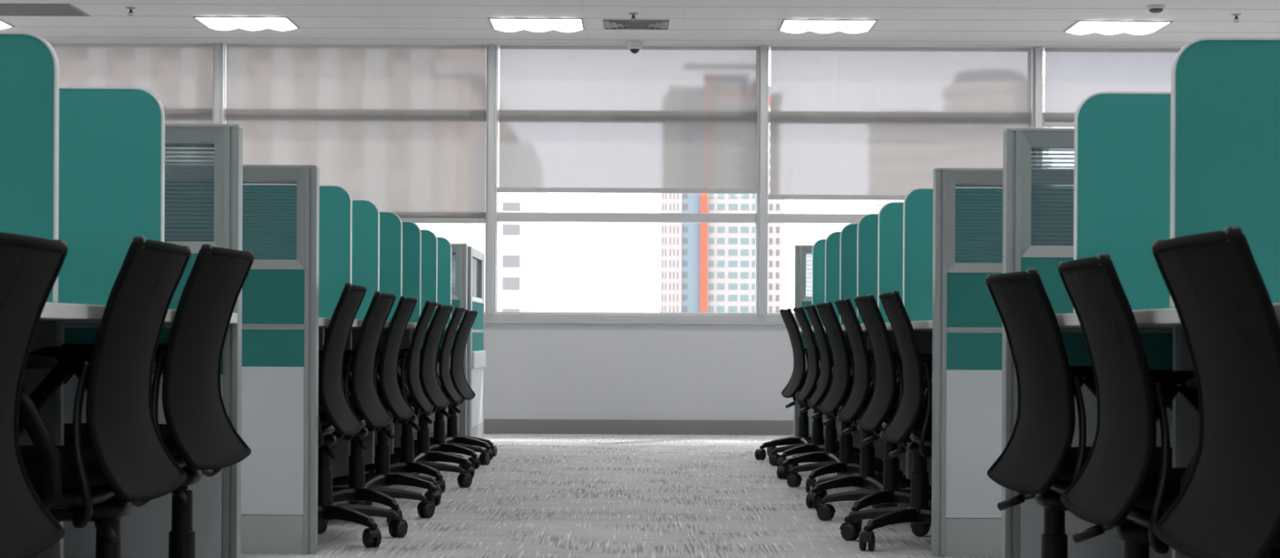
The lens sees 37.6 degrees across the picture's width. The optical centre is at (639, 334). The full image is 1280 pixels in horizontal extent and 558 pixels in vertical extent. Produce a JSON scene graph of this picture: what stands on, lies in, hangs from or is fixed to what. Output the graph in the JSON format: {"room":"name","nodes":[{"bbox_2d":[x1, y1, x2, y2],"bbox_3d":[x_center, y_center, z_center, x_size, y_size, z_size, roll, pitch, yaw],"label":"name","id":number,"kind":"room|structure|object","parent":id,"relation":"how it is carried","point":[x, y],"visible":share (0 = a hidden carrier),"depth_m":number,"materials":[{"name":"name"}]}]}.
{"room":"open-plan office","nodes":[
{"label":"open-plan office","id":0,"kind":"room"},
{"bbox_2d":[240,433,1000,557],"bbox_3d":[-0.003,0.730,4.450,13.600,0.100,17.300,0,0,0],"label":"floor","id":1,"kind":"structure","parent":0,"point":[541,495],"depth_m":7.25,"materials":[{"name":"carpet"}]},
{"bbox_2d":[0,231,67,557],"bbox_3d":[-1.088,0.261,2.800,0.698,0.827,0.580,0,0,0],"label":"office chair","id":2,"kind":"object","parent":1,"relation":"on","point":[30,266],"visible":1,"depth_m":2.90,"materials":[{"name":"fabric"}]},
{"bbox_2d":[18,235,191,557],"bbox_3d":[-1.106,0.247,3.608,0.659,0.856,0.591,0,0,-1],"label":"office chair","id":3,"kind":"object","parent":1,"relation":"on","point":[127,462],"visible":0.93,"depth_m":3.50,"materials":[{"name":"black fabric"}]},
{"bbox_2d":[18,302,237,557],"bbox_3d":[-1.331,0.308,3.288,0.660,0.730,2.777,0,0,0],"label":"desk","id":4,"kind":"object","parent":1,"relation":"on","point":[50,331],"visible":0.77,"depth_m":3.94,"materials":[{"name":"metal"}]},
{"bbox_2d":[0,31,59,302],"bbox_3d":[-1.329,-0.289,3.227,0.660,0.462,0.014,0,0,0],"label":"screen","id":5,"kind":"object","parent":4,"relation":"on","point":[29,68],"visible":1,"depth_m":3.22,"materials":[{"name":"teal fabric"}]},
{"bbox_2d":[52,86,164,305],"bbox_3d":[-1.329,-0.289,3.947,0.660,0.462,0.014,0,0,0],"label":"screen","id":6,"kind":"object","parent":4,"relation":"on","point":[112,139],"visible":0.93,"depth_m":3.94,"materials":[{"name":"teal fabric"}]},
{"bbox_2d":[39,302,237,323],"bbox_3d":[-1.330,-0.043,3.288,0.660,0.026,2.777,0,0,0],"label":"countertop","id":7,"kind":"structure","parent":4,"relation":"on","point":[68,313],"depth_m":3.38,"materials":[{"name":"white laminate"}]},
{"bbox_2d":[36,244,253,557],"bbox_3d":[-1.081,0.239,4.220,0.713,0.871,0.580,0,0,2],"label":"office chair","id":8,"kind":"object","parent":1,"relation":"on","point":[198,433],"visible":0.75,"depth_m":4.14,"materials":[{"name":"black fabric"}]},
{"bbox_2d":[63,123,243,557],"bbox_3d":[-1.350,0.074,4.705,0.700,1.200,0.052,0,0,0],"label":"wall","id":9,"kind":"structure","parent":1,"relation":"on","point":[216,499],"depth_m":4.68,"materials":[{"name":"metal"}]},
{"bbox_2d":[164,164,319,553],"bbox_3d":[-1.350,0.074,5.835,0.700,1.200,0.052,0,0,0],"label":"wall","id":10,"kind":"structure","parent":1,"relation":"on","point":[279,482],"depth_m":5.81,"materials":[{"name":"metal"}]},
{"bbox_2d":[317,282,408,546],"bbox_3d":[-1.111,0.254,6.158,0.679,0.841,0.591,0,0,-1],"label":"office chair","id":11,"kind":"object","parent":1,"relation":"on","point":[335,408],"visible":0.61,"depth_m":6.09,"materials":[{"name":"black plastic"}]},
{"bbox_2d":[362,527,382,537],"bbox_3d":[-0.854,0.623,5.999,0.040,0.044,0.065,0,0,-34],"label":"hood","id":12,"kind":"object","parent":11,"relation":"attached to","point":[371,531],"depth_m":5.98,"materials":[{"name":"black plastic"}]},
{"bbox_2d":[388,518,408,528],"bbox_3d":[-0.809,0.623,6.298,0.040,0.044,0.065,0,0,26],"label":"hood","id":13,"kind":"object","parent":11,"relation":"attached to","point":[395,522],"depth_m":6.28,"materials":[{"name":"black plastic"}]},
{"bbox_2d":[318,291,435,524],"bbox_3d":[-1.102,0.259,6.859,0.691,0.831,0.592,0,0,1],"label":"office chair","id":14,"kind":"object","parent":1,"relation":"on","point":[367,405],"visible":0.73,"depth_m":6.80,"materials":[{"name":"black plastic"}]},
{"bbox_2d":[389,507,402,516],"bbox_3d":[-0.871,0.623,6.678,0.040,0.044,0.065,0,0,-27],"label":"hood","id":15,"kind":"object","parent":14,"relation":"attached to","point":[397,510],"depth_m":6.66,"materials":[{"name":"black plastic"}]},
{"bbox_2d":[417,501,435,509],"bbox_3d":[-0.792,0.624,6.969,0.040,0.044,0.065,0,0,33],"label":"hood","id":16,"kind":"object","parent":14,"relation":"attached to","point":[422,504],"depth_m":6.95,"materials":[{"name":"black plastic"}]},
{"bbox_2d":[333,295,441,506],"bbox_3d":[-1.113,0.260,7.551,0.669,0.829,0.591,0,0,0],"label":"office chair","id":17,"kind":"object","parent":1,"relation":"on","point":[387,384],"visible":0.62,"depth_m":7.47,"materials":[{"name":"black fabric"}]},
{"bbox_2d":[424,490,441,497],"bbox_3d":[-0.819,0.623,7.435,0.065,0.044,0.040,0,0,43],"label":"hood","id":18,"kind":"object","parent":17,"relation":"attached to","point":[429,494],"depth_m":7.42,"materials":[{"name":"black plastic"}]},
{"bbox_2d":[318,317,459,486],"bbox_3d":[-1.331,0.308,8.325,0.660,0.730,4.924,0,0,0],"label":"workbench","id":19,"kind":"object","parent":1,"relation":"on","point":[340,466],"visible":0.19,"depth_m":8.10,"materials":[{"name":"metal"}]},
{"bbox_2d":[164,184,351,317],"bbox_3d":[-1.329,-0.289,6.517,0.660,0.462,0.014,0,0,0],"label":"screen","id":20,"kind":"object","parent":19,"relation":"on","point":[335,201],"visible":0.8,"depth_m":6.51,"materials":[{"name":"teal fabric"}]},
{"bbox_2d":[351,199,379,319],"bbox_3d":[-1.329,-0.289,7.207,0.660,0.462,0.014,0,0,0],"label":"screen","id":21,"kind":"object","parent":19,"relation":"on","point":[365,213],"visible":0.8,"depth_m":7.20,"materials":[{"name":"teal fabric"}]},
{"bbox_2d":[318,317,459,329],"bbox_3d":[-1.330,-0.043,8.325,0.660,0.026,4.924,0,0,0],"label":"countertop","id":22,"kind":"structure","parent":19,"relation":"on","point":[324,322],"depth_m":6.75,"materials":[{"name":"white laminate"}]},
{"bbox_2d":[378,210,402,320],"bbox_3d":[-1.329,-0.289,7.897,0.660,0.462,0.014,0,0,0],"label":"screen","id":23,"kind":"object","parent":19,"relation":"on","point":[390,224],"visible":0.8,"depth_m":7.89,"materials":[{"name":"teal fabric"}]},
{"bbox_2d":[401,221,421,322],"bbox_3d":[-1.329,-0.289,8.577,0.660,0.462,0.014,0,0,0],"label":"screen","id":24,"kind":"object","parent":19,"relation":"on","point":[411,233],"visible":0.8,"depth_m":8.57,"materials":[{"name":"teal fabric"}]},
{"bbox_2d":[420,229,437,323],"bbox_3d":[-1.329,-0.289,9.267,0.660,0.462,0.014,0,0,0],"label":"screen","id":25,"kind":"object","parent":19,"relation":"on","point":[428,239],"visible":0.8,"depth_m":9.26,"materials":[{"name":"teal fabric"}]},
{"bbox_2d":[436,236,451,324],"bbox_3d":[-1.329,-0.289,9.967,0.660,0.462,0.014,0,0,0],"label":"screen","id":26,"kind":"object","parent":19,"relation":"on","point":[444,246],"visible":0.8,"depth_m":9.96,"materials":[{"name":"teal fabric"}]},
{"bbox_2d":[364,300,472,492],"bbox_3d":[-1.084,0.262,8.249,0.693,0.825,0.580,0,0,-2],"label":"office chair","id":27,"kind":"object","parent":1,"relation":"on","point":[406,464],"visible":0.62,"depth_m":8.18,"materials":[{"name":"black plastic"}]},
{"bbox_2d":[457,473,472,479],"bbox_3d":[-0.778,0.624,8.358,0.040,0.044,0.065,0,0,34],"label":"hood","id":28,"kind":"object","parent":27,"relation":"attached to","point":[461,476],"depth_m":8.34,"materials":[{"name":"black plastic"}]},
{"bbox_2d":[373,303,475,478],"bbox_3d":[-1.104,0.264,8.951,0.674,0.821,0.580,0,0,2],"label":"office chair","id":29,"kind":"object","parent":1,"relation":"on","point":[430,384],"visible":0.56,"depth_m":8.87,"materials":[{"name":"black plastic"}]},
{"bbox_2d":[411,243,467,439],"bbox_3d":[-1.346,0.074,10.815,0.700,1.200,0.052,0,0,0],"label":"wall","id":30,"kind":"structure","parent":1,"relation":"on","point":[459,299],"depth_m":10.79,"materials":[{"name":"metal"}]},
{"bbox_2d":[393,306,490,468],"bbox_3d":[-1.107,0.265,9.638,0.671,0.819,0.591,0,0,-1],"label":"office chair","id":31,"kind":"object","parent":1,"relation":"on","point":[439,444],"visible":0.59,"depth_m":9.56,"materials":[{"name":"black plastic"}]},
{"bbox_2d":[413,309,497,459],"bbox_3d":[-1.111,0.268,10.313,0.662,0.813,0.591,0,0,2],"label":"office chair","id":32,"kind":"object","parent":1,"relation":"on","point":[456,366],"visible":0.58,"depth_m":10.23,"materials":[{"name":"black plastic"}]},
{"bbox_2d":[451,245,471,436],"bbox_3d":[-1.350,0.074,11.155,0.700,1.200,0.052,0,0,0],"label":"wall","id":33,"kind":"structure","parent":1,"relation":"on","point":[469,248],"depth_m":11.13,"materials":[{"name":"metal"}]},
{"bbox_2d":[471,246,485,438],"bbox_3d":[-1.019,0.075,11.630,0.065,1.200,0.900,0,0,0],"label":"wall","id":34,"kind":"structure","parent":1,"relation":"on","point":[478,353],"depth_m":11.71,"materials":[{"name":"metal"}]},
{"bbox_2d":[754,307,839,462],"bbox_3d":[0.969,0.270,10.401,0.693,0.829,0.580,0,0,-2],"label":"office chair","id":35,"kind":"object","parent":1,"relation":"on","point":[799,374],"visible":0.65,"depth_m":10.33,"materials":[{"name":"black plastic"}]},
{"bbox_2d":[768,306,860,466],"bbox_3d":[1.004,0.270,9.739,0.665,0.829,0.591,0,0,0],"label":"office chair","id":36,"kind":"object","parent":1,"relation":"on","point":[809,386],"visible":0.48,"depth_m":9.67,"materials":[{"name":"black plastic"}]},
{"bbox_2d":[793,244,851,453],"bbox_3d":[1.238,0.086,10.815,0.700,1.200,0.052,0,0,0],"label":"wall","id":37,"kind":"structure","parent":1,"relation":"on","point":[801,251],"depth_m":10.79,"materials":[{"name":"metal"}]},
{"bbox_2d":[776,304,883,479],"bbox_3d":[0.991,0.270,9.051,0.687,0.829,0.592,0,0,1],"label":"office chair","id":38,"kind":"object","parent":1,"relation":"on","point":[830,453],"visible":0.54,"depth_m":8.97,"materials":[{"name":"black plastic"}]},
{"bbox_2d":[776,466,789,472],"bbox_3d":[0.679,0.630,8.933,0.040,0.044,0.065,0,0,31],"label":"hood","id":39,"kind":"object","parent":38,"relation":"attached to","point":[780,468],"depth_m":8.91,"materials":[{"name":"black plastic"}]},
{"bbox_2d":[786,301,906,492],"bbox_3d":[0.995,0.270,8.360,0.675,0.829,0.591,0,0,-2],"label":"office chair","id":40,"kind":"object","parent":1,"relation":"on","point":[842,380],"visible":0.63,"depth_m":8.30,"materials":[{"name":"black plastic"}]},
{"bbox_2d":[786,473,802,480],"bbox_3d":[0.692,0.630,8.455,0.065,0.044,0.040,0,0,38],"label":"hood","id":41,"kind":"object","parent":40,"relation":"attached to","point":[791,477],"depth_m":8.44,"materials":[{"name":"black plastic"}]},
{"bbox_2d":[799,320,932,491],"bbox_3d":[1.238,0.321,8.325,0.660,0.730,4.924,0,0,0],"label":"workbench","id":42,"kind":"object","parent":1,"relation":"on","point":[922,330],"visible":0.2,"depth_m":7.89,"materials":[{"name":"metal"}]},
{"bbox_2d":[811,238,826,325],"bbox_3d":[1.241,-0.277,9.967,0.660,0.462,0.014,0,0,0],"label":"screen","id":43,"kind":"object","parent":42,"relation":"on","point":[819,246],"visible":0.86,"depth_m":9.96,"materials":[{"name":"teal fabric"}]},
{"bbox_2d":[824,231,844,324],"bbox_3d":[1.241,-0.277,9.267,0.660,0.462,0.014,0,0,0],"label":"screen","id":44,"kind":"object","parent":42,"relation":"on","point":[832,294],"visible":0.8,"depth_m":9.26,"materials":[{"name":"teal fabric"}]},
{"bbox_2d":[840,222,861,324],"bbox_3d":[1.241,-0.277,8.577,0.660,0.462,0.014,0,0,0],"label":"screen","id":45,"kind":"object","parent":42,"relation":"on","point":[848,235],"visible":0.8,"depth_m":8.57,"materials":[{"name":"teal fabric"}]},
{"bbox_2d":[799,320,932,331],"bbox_3d":[1.240,-0.031,8.325,0.660,0.026,4.924,0,0,0],"label":"countertop","id":46,"kind":"structure","parent":42,"relation":"on","point":[926,325],"depth_m":6.27,"materials":[{"name":"white laminate"}]},
{"bbox_2d":[857,213,878,323],"bbox_3d":[1.241,-0.277,7.897,0.660,0.462,0.014,0,0,0],"label":"screen","id":47,"kind":"object","parent":42,"relation":"on","point":[867,226],"visible":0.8,"depth_m":7.89,"materials":[{"name":"teal fabric"}]},
{"bbox_2d":[877,201,903,322],"bbox_3d":[1.241,-0.277,7.207,0.660,0.462,0.014,0,0,0],"label":"screen","id":48,"kind":"object","parent":42,"relation":"on","point":[890,228],"visible":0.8,"depth_m":7.20,"materials":[{"name":"teal fabric"}]},
{"bbox_2d":[902,187,1074,320],"bbox_3d":[1.241,-0.277,6.517,0.660,0.462,0.014,0,0,0],"label":"screen","id":49,"kind":"object","parent":42,"relation":"on","point":[917,206],"visible":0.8,"depth_m":6.51,"materials":[{"name":"teal fabric"}]},
{"bbox_2d":[805,297,932,507],"bbox_3d":[0.991,0.270,7.561,0.679,0.829,0.591,0,0,0],"label":"office chair","id":50,"kind":"object","parent":1,"relation":"on","point":[862,390],"visible":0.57,"depth_m":7.48,"materials":[{"name":"black fabric"}]},
{"bbox_2d":[805,492,820,501],"bbox_3d":[0.684,0.630,7.427,0.040,0.044,0.065,0,0,27],"label":"hood","id":51,"kind":"object","parent":50,"relation":"attached to","point":[811,496],"depth_m":7.41,"materials":[{"name":"black plastic"}]},
{"bbox_2d":[815,293,932,527],"bbox_3d":[0.989,0.270,6.860,0.678,0.829,0.580,0,0,-1],"label":"office chair","id":52,"kind":"object","parent":1,"relation":"on","point":[882,406],"visible":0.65,"depth_m":6.80,"materials":[{"name":"black fabric"}]},
{"bbox_2d":[815,503,835,512],"bbox_3d":[0.685,0.630,6.937,0.065,0.044,0.040,0,0,33],"label":"hood","id":53,"kind":"object","parent":52,"relation":"attached to","point":[823,508],"depth_m":6.92,"materials":[{"name":"black plastic"}]},
{"bbox_2d":[839,290,932,550],"bbox_3d":[0.996,0.272,6.148,0.669,0.825,0.591,0,0,1],"label":"office chair","id":54,"kind":"object","parent":1,"relation":"on","point":[913,413],"visible":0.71,"depth_m":6.08,"materials":[{"name":"black plastic"}]},
{"bbox_2d":[839,521,861,532],"bbox_3d":[0.701,0.630,6.270,0.065,0.044,0.040,0,0,44],"label":"hood","id":55,"kind":"object","parent":54,"relation":"attached to","point":[847,526],"depth_m":6.25,"materials":[{"name":"black plastic"}]},
{"bbox_2d":[859,530,874,542],"bbox_3d":[0.721,0.631,5.968,0.040,0.044,0.065,0,0,14],"label":"hood","id":56,"kind":"object","parent":54,"relation":"attached to","point":[868,535],"depth_m":5.94,"materials":[{"name":"black plastic"}]},
{"bbox_2d":[931,168,1074,556],"bbox_3d":[1.260,0.086,5.835,0.700,1.200,0.052,0,0,0],"label":"wall","id":57,"kind":"structure","parent":1,"relation":"on","point":[967,323],"depth_m":5.81,"materials":[{"name":"metal"}]},
{"bbox_2d":[985,268,1172,557],"bbox_3d":[1.006,0.271,4.241,0.678,0.827,0.580,0,0,-3],"label":"office chair","id":58,"kind":"object","parent":1,"relation":"on","point":[1038,460],"visible":0.66,"depth_m":4.17,"materials":[{"name":"black plastic"}]},
{"bbox_2d":[1000,127,1173,557],"bbox_3d":[1.260,0.086,4.705,0.700,1.200,0.052,0,0,0],"label":"wall","id":59,"kind":"structure","parent":1,"relation":"on","point":[1022,523],"depth_m":4.68,"materials":[{"name":"metal"}]},
{"bbox_2d":[1057,253,1199,557],"bbox_3d":[0.988,0.270,3.520,0.707,0.829,0.580,0,0,2],"label":"office chair","id":60,"kind":"object","parent":1,"relation":"on","point":[1117,487],"visible":0.77,"depth_m":3.43,"materials":[{"name":"black fabric"}]},
{"bbox_2d":[1054,302,1279,557],"bbox_3d":[1.238,0.321,3.288,0.660,0.730,2.777,0,0,0],"label":"desk","id":61,"kind":"object","parent":1,"relation":"on","point":[1185,420],"visible":0.25,"depth_m":3.94,"materials":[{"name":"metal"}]},
{"bbox_2d":[1073,91,1175,311],"bbox_3d":[1.241,-0.277,3.947,0.660,0.462,0.014,0,0,0],"label":"screen","id":62,"kind":"object","parent":61,"relation":"on","point":[1122,197],"visible":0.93,"depth_m":3.94,"materials":[{"name":"teal fabric"}]},
{"bbox_2d":[1054,302,1279,327],"bbox_3d":[1.240,-0.031,3.288,0.660,0.026,2.777,0,0,0],"label":"countertop","id":63,"kind":"structure","parent":61,"relation":"on","point":[1153,317],"depth_m":3.39,"materials":[{"name":"white laminate"}]},
{"bbox_2d":[1169,36,1279,306],"bbox_3d":[1.241,-0.277,3.227,0.660,0.462,0.014,0,0,0],"label":"screen","id":64,"kind":"object","parent":61,"relation":"on","point":[1225,91],"visible":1,"depth_m":3.22,"materials":[{"name":"teal fabric"}]},
{"bbox_2d":[1151,226,1279,557],"bbox_3d":[1.010,0.266,2.832,0.679,0.837,0.591,0,0,0],"label":"office chair","id":65,"kind":"object","parent":1,"relation":"on","point":[1228,505],"visible":1,"depth_m":2.77,"materials":[{"name":"black fabric"}]},
{"bbox_2d":[484,323,794,420],"bbox_3d":[-0.001,0.301,13.000,13.200,0.757,0.200,0,0,0],"label":"wall","id":66,"kind":"structure","parent":0,"point":[532,371],"depth_m":12.90,"materials":[{"name":"white paint"}]},
{"bbox_2d":[49,43,212,181],"bbox_3d":[-3.829,-1.390,12.918,1.788,1.224,0.020,0,0,0],"label":"roller blind","id":67,"kind":"object","parent":66,"relation":"attached to","point":[180,75],"visible":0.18,"depth_m":12.92,"materials":[{"name":"fabric"}]},
{"bbox_2d":[212,42,224,161],"bbox_3d":[-2.897,-1.076,12.965,0.072,1.845,0.190,0,0,0],"label":"trim","id":68,"kind":"structure","parent":66,"relation":"attached to","point":[218,60],"depth_m":12.88,"materials":[{"name":"metal"}]},
{"bbox_2d":[224,44,486,313],"bbox_3d":[-1.959,-1.072,12.985,1.804,1.845,0.090,0,0,0],"label":"window","id":69,"kind":"structure","parent":66,"relation":"in","point":[224,44],"depth_m":12.94,"materials":[{"name":"metal"}]},
{"bbox_2d":[226,44,485,222],"bbox_3d":[-1.958,-1.382,12.918,1.796,1.222,0.020,0,0,0],"label":"roller blind","id":70,"kind":"object","parent":69,"relation":"attached to","point":[401,128],"visible":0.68,"depth_m":12.92,"materials":[{"name":"fabric"}]},
{"bbox_2d":[484,44,497,313],"bbox_3d":[-1.021,-1.067,12.965,0.072,1.845,0.190,0,0,0],"label":"window mullion","id":71,"kind":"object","parent":66,"relation":"attached to","point":[491,49],"depth_m":12.87,"materials":[{"name":"metal"}]},
{"bbox_2d":[496,45,757,315],"bbox_3d":[-0.090,-1.063,12.985,1.789,1.845,0.090,0,0,0],"label":"window","id":72,"kind":"structure","parent":66,"relation":"in","point":[500,216],"depth_m":12.94,"materials":[{"name":"metal"}]},
{"bbox_2d":[497,44,757,193],"bbox_3d":[-0.088,-1.480,12.918,1.781,1.009,0.020,0,0,0],"label":"roller blind","id":73,"kind":"object","parent":72,"relation":"attached to","point":[682,119],"visible":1,"depth_m":12.92,"materials":[{"name":"fabric"}]},
{"bbox_2d":[484,418,793,435],"bbox_3d":[-0.003,0.630,12.894,13.200,0.100,0.012,0,0,0],"label":"baseboard","id":74,"kind":"structure","parent":66,"relation":"attached to","point":[491,425],"depth_m":12.89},
{"bbox_2d":[484,313,794,324],"bbox_3d":[0.001,-0.108,12.990,13.200,0.063,0.220,0,0,0],"label":"window sill","id":75,"kind":"structure","parent":66,"relation":"on","point":[488,317],"depth_m":12.89,"materials":[{"name":"metal"}]},
{"bbox_2d":[755,44,768,315],"bbox_3d":[0.840,-1.059,12.965,0.072,1.845,0.190,0,0,0],"label":"window mullion","id":76,"kind":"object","parent":66,"relation":"attached to","point":[762,50],"depth_m":12.87,"materials":[{"name":"metal"}]},
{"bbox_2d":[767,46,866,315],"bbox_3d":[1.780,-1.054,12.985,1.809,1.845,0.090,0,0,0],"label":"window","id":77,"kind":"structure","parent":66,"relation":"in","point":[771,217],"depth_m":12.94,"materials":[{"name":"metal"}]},
{"bbox_2d":[768,46,1031,199],"bbox_3d":[1.782,-1.451,12.918,1.801,1.049,0.020,0,0,0],"label":"roller blind","id":78,"kind":"object","parent":77,"relation":"attached to","point":[847,122],"visible":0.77,"depth_m":12.92,"materials":[{"name":"fabric"}]},
{"bbox_2d":[1031,46,1043,185],"bbox_3d":[2.721,-1.050,12.965,0.072,1.845,0.190,0,0,0],"label":"trim","id":79,"kind":"structure","parent":66,"relation":"attached to","point":[1037,51],"depth_m":12.87,"materials":[{"name":"metal"}]},
{"bbox_2d":[1042,47,1181,127],"bbox_3d":[3.661,-1.695,12.918,1.794,0.544,0.020,0,0,0],"label":"roller blind","id":80,"kind":"object","parent":66,"relation":"attached to","point":[1072,75],"visible":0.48,"depth_m":12.92,"materials":[{"name":"fabric"}]},
{"bbox_2d":[0,0,1279,51],"bbox_3d":[0.010,-2.035,4.450,13.600,0.100,17.300,0,0,0],"label":"ceiling","id":81,"kind":"structure","parent":0,"point":[1031,24],"depth_m":11.87,"materials":[{"name":"paint"}]},
{"bbox_2d":[0,19,14,29],"bbox_3d":[-4.358,-1.995,12.015,0.594,0.022,0.410,0,0,0],"label":"recessed light","id":82,"kind":"object","parent":81,"relation":"in","point":[3,24],"visible":1,"depth_m":12.13,"materials":[{"name":"white plastic"}]},
{"bbox_2d":[0,21,11,29],"bbox_3d":[-4.168,-1.993,12.015,0.190,0.021,0.390,0,0,0],"label":"diffuser","id":83,"kind":"object","parent":82,"relation":"attached to","point":[3,24],"depth_m":12.13,"materials":[{"name":"white plastic"}]},
{"bbox_2d":[0,3,89,16],"bbox_3d":[-3.741,-1.999,11.585,0.590,0.008,0.410,0,0,0],"label":"ceiling vent","id":84,"kind":"object","parent":81,"relation":"in","point":[6,9],"visible":1,"depth_m":11.57,"materials":[{"name":"grey metal"}]},
{"bbox_2d":[192,16,299,30],"bbox_3d":[-2.507,-1.986,12.015,0.594,0.022,0.410,0,0,0],"label":"recessed light","id":85,"kind":"object","parent":81,"relation":"in","point":[220,23],"visible":1,"depth_m":11.96,"materials":[{"name":"white plastic"}]},
{"bbox_2d":[196,17,238,30],"bbox_3d":[-2.697,-1.986,12.015,0.190,0.021,0.390,0,0,0],"label":"diffuser","id":86,"kind":"object","parent":85,"relation":"attached to","point":[220,24],"depth_m":11.98,"materials":[{"name":"white plastic"}]},
{"bbox_2d":[226,17,267,30],"bbox_3d":[-2.507,-1.985,12.015,0.190,0.021,0.390,0,0,0],"label":"diffuser","id":87,"kind":"object","parent":85,"relation":"attached to","point":[249,24],"depth_m":12.00,"materials":[{"name":"white plastic"}]},
{"bbox_2d":[257,17,296,30],"bbox_3d":[-2.317,-1.984,12.015,0.190,0.021,0.390,0,0,0],"label":"diffuser","id":88,"kind":"object","parent":85,"relation":"attached to","point":[277,24],"depth_m":12.00,"materials":[{"name":"white plastic"}]},
{"bbox_2d":[488,17,584,31],"bbox_3d":[-0.656,-1.977,12.015,0.594,0.022,0.410,0,0,0],"label":"recessed light","id":89,"kind":"object","parent":81,"relation":"in","point":[508,24],"visible":1,"depth_m":11.96,"materials":[{"name":"white plastic"}]},
{"bbox_2d":[490,18,524,31],"bbox_3d":[-0.846,-1.978,12.015,0.190,0.021,0.390,0,0,0],"label":"diffuser","id":90,"kind":"object","parent":89,"relation":"attached to","point":[503,24],"depth_m":11.98,"materials":[{"name":"white plastic"}]},
{"bbox_2d":[520,18,553,31],"bbox_3d":[-0.656,-1.977,12.015,0.190,0.021,0.390,0,0,0],"label":"diffuser","id":91,"kind":"object","parent":89,"relation":"attached to","point":[531,24],"depth_m":11.98,"materials":[{"name":"white plastic"}]},
{"bbox_2d":[551,19,582,31],"bbox_3d":[-0.466,-1.976,12.015,0.190,0.021,0.390,0,0,0],"label":"diffuser","id":92,"kind":"object","parent":89,"relation":"attached to","point":[565,25],"depth_m":11.99,"materials":[{"name":"white plastic"}]},
{"bbox_2d":[626,40,643,53],"bbox_3d":[-0.036,-1.945,12.740,0.116,0.080,0.116,0,0,0],"label":"dome camera","id":93,"kind":"object","parent":81,"relation":"attached to","point":[634,46],"visible":1,"depth_m":12.70,"materials":[{"name":"white plastic"}]},
{"bbox_2d":[602,19,669,29],"bbox_3d":[-0.026,-1.974,12.015,0.420,0.022,0.340,0,0,0],"label":"ceiling vent","id":94,"kind":"object","parent":81,"relation":"in","point":[607,24],"visible":1,"depth_m":11.98,"materials":[{"name":"grey metal"}]},
{"bbox_2d":[777,18,877,33],"bbox_3d":[1.195,-1.968,12.015,0.594,0.022,0.410,0,0,0],"label":"recessed light","id":95,"kind":"object","parent":81,"relation":"in","point":[852,26],"visible":1,"depth_m":11.96,"materials":[{"name":"white plastic"}]},
{"bbox_2d":[780,20,814,32],"bbox_3d":[1.005,-1.969,12.015,0.190,0.021,0.390,0,0,0],"label":"diffuser","id":96,"kind":"object","parent":95,"relation":"attached to","point":[790,26],"depth_m":11.99,"materials":[{"name":"white plastic"}]},
{"bbox_2d":[809,20,844,33],"bbox_3d":[1.195,-1.968,12.015,0.190,0.021,0.390,0,0,0],"label":"diffuser","id":97,"kind":"object","parent":95,"relation":"attached to","point":[819,26],"depth_m":11.98,"materials":[{"name":"white plastic"}]},
{"bbox_2d":[839,20,875,33],"bbox_3d":[1.385,-1.967,12.015,0.190,0.021,0.390,0,0,0],"label":"diffuser","id":98,"kind":"object","parent":95,"relation":"attached to","point":[847,26],"depth_m":11.98,"materials":[{"name":"white plastic"}]},
{"bbox_2d":[1063,20,1173,34],"bbox_3d":[3.046,-1.960,12.015,0.594,0.022,0.410,0,0,0],"label":"recessed light","id":99,"kind":"object","parent":81,"relation":"in","point":[1080,27],"visible":1,"depth_m":11.96,"materials":[{"name":"white plastic"}]},
{"bbox_2d":[1066,22,1108,34],"bbox_3d":[2.856,-1.960,12.015,0.190,0.021,0.390,0,0,0],"label":"diffuser","id":100,"kind":"object","parent":99,"relation":"attached to","point":[1077,28],"depth_m":12.00,"materials":[{"name":"white plastic"}]},
{"bbox_2d":[1095,22,1138,34],"bbox_3d":[3.046,-1.959,12.015,0.190,0.021,0.390,0,0,0],"label":"diffuser","id":101,"kind":"object","parent":99,"relation":"attached to","point":[1107,28],"depth_m":12.00,"materials":[{"name":"white plastic"}]},
{"bbox_2d":[1124,22,1169,34],"bbox_3d":[3.236,-1.958,12.015,0.190,0.021,0.390,0,0,0],"label":"diffuser","id":102,"kind":"object","parent":99,"relation":"attached to","point":[1137,28],"depth_m":11.98,"materials":[{"name":"white plastic"}]},
{"bbox_2d":[1146,4,1165,13],"bbox_3d":[3.089,-1.950,11.270,0.110,0.040,0.110,0,0,0],"label":"smoke detector","id":103,"kind":"object","parent":81,"relation":"attached to","point":[1153,8],"visible":1,"depth_m":11.24,"materials":[{"name":"white plastic"}]},
{"bbox_2d":[659,85,784,312],"bbox_3d":[13.236,9.282,307.400,20.080,102.920,17.200,0,0,0],"label":"striped tower","id":104,"kind":"structure","parent":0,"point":[704,267],"depth_m":300.01,"materials":[{"name":"white concrete"}]},
{"label":"outside","id":105,"kind":"structure","parent":0,"visible":0},
{"bbox_3d":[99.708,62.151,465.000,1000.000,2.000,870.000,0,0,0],"label":"floor","id":106,"kind":"structure","parent":105,"visible":0},
{"bbox_2d":[212,47,499,297],"bbox_3d":[-32.616,19.517,119.750,46.712,82.020,20.500,0,0,0],"label":"building","id":107,"kind":"structure","parent":106,"relation":"on","point":[455,233],"depth_m":109.99,"materials":[{"name":"stone"}]},
{"bbox_2d":[477,124,546,311],"bbox_3d":[-6.563,25.287,95.925,2.664,70.724,12.150,0,0,0],"label":"building","id":108,"kind":"structure","parent":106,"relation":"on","point":[522,246],"depth_m":89.99,"materials":[{"name":"beige stone"}]},
{"bbox_2d":[874,200,903,213],"bbox_3d":[34.470,16.197,235.290,10.580,89.292,10.580,0,0,0],"label":"round tower","id":109,"kind":"structure","parent":106,"relation":"on","point":[879,204],"depth_m":233.19,"materials":[{"name":"concrete"}]},
{"bbox_2d":[1042,75,1052,185],"bbox_3d":[39.206,15.765,205.520,11.040,90.200,11.040,0,0,0],"label":"round tower","id":110,"kind":"structure","parent":106,"relation":"on","point":[1043,76],"depth_m":202.21,"materials":[{"name":"concrete"}]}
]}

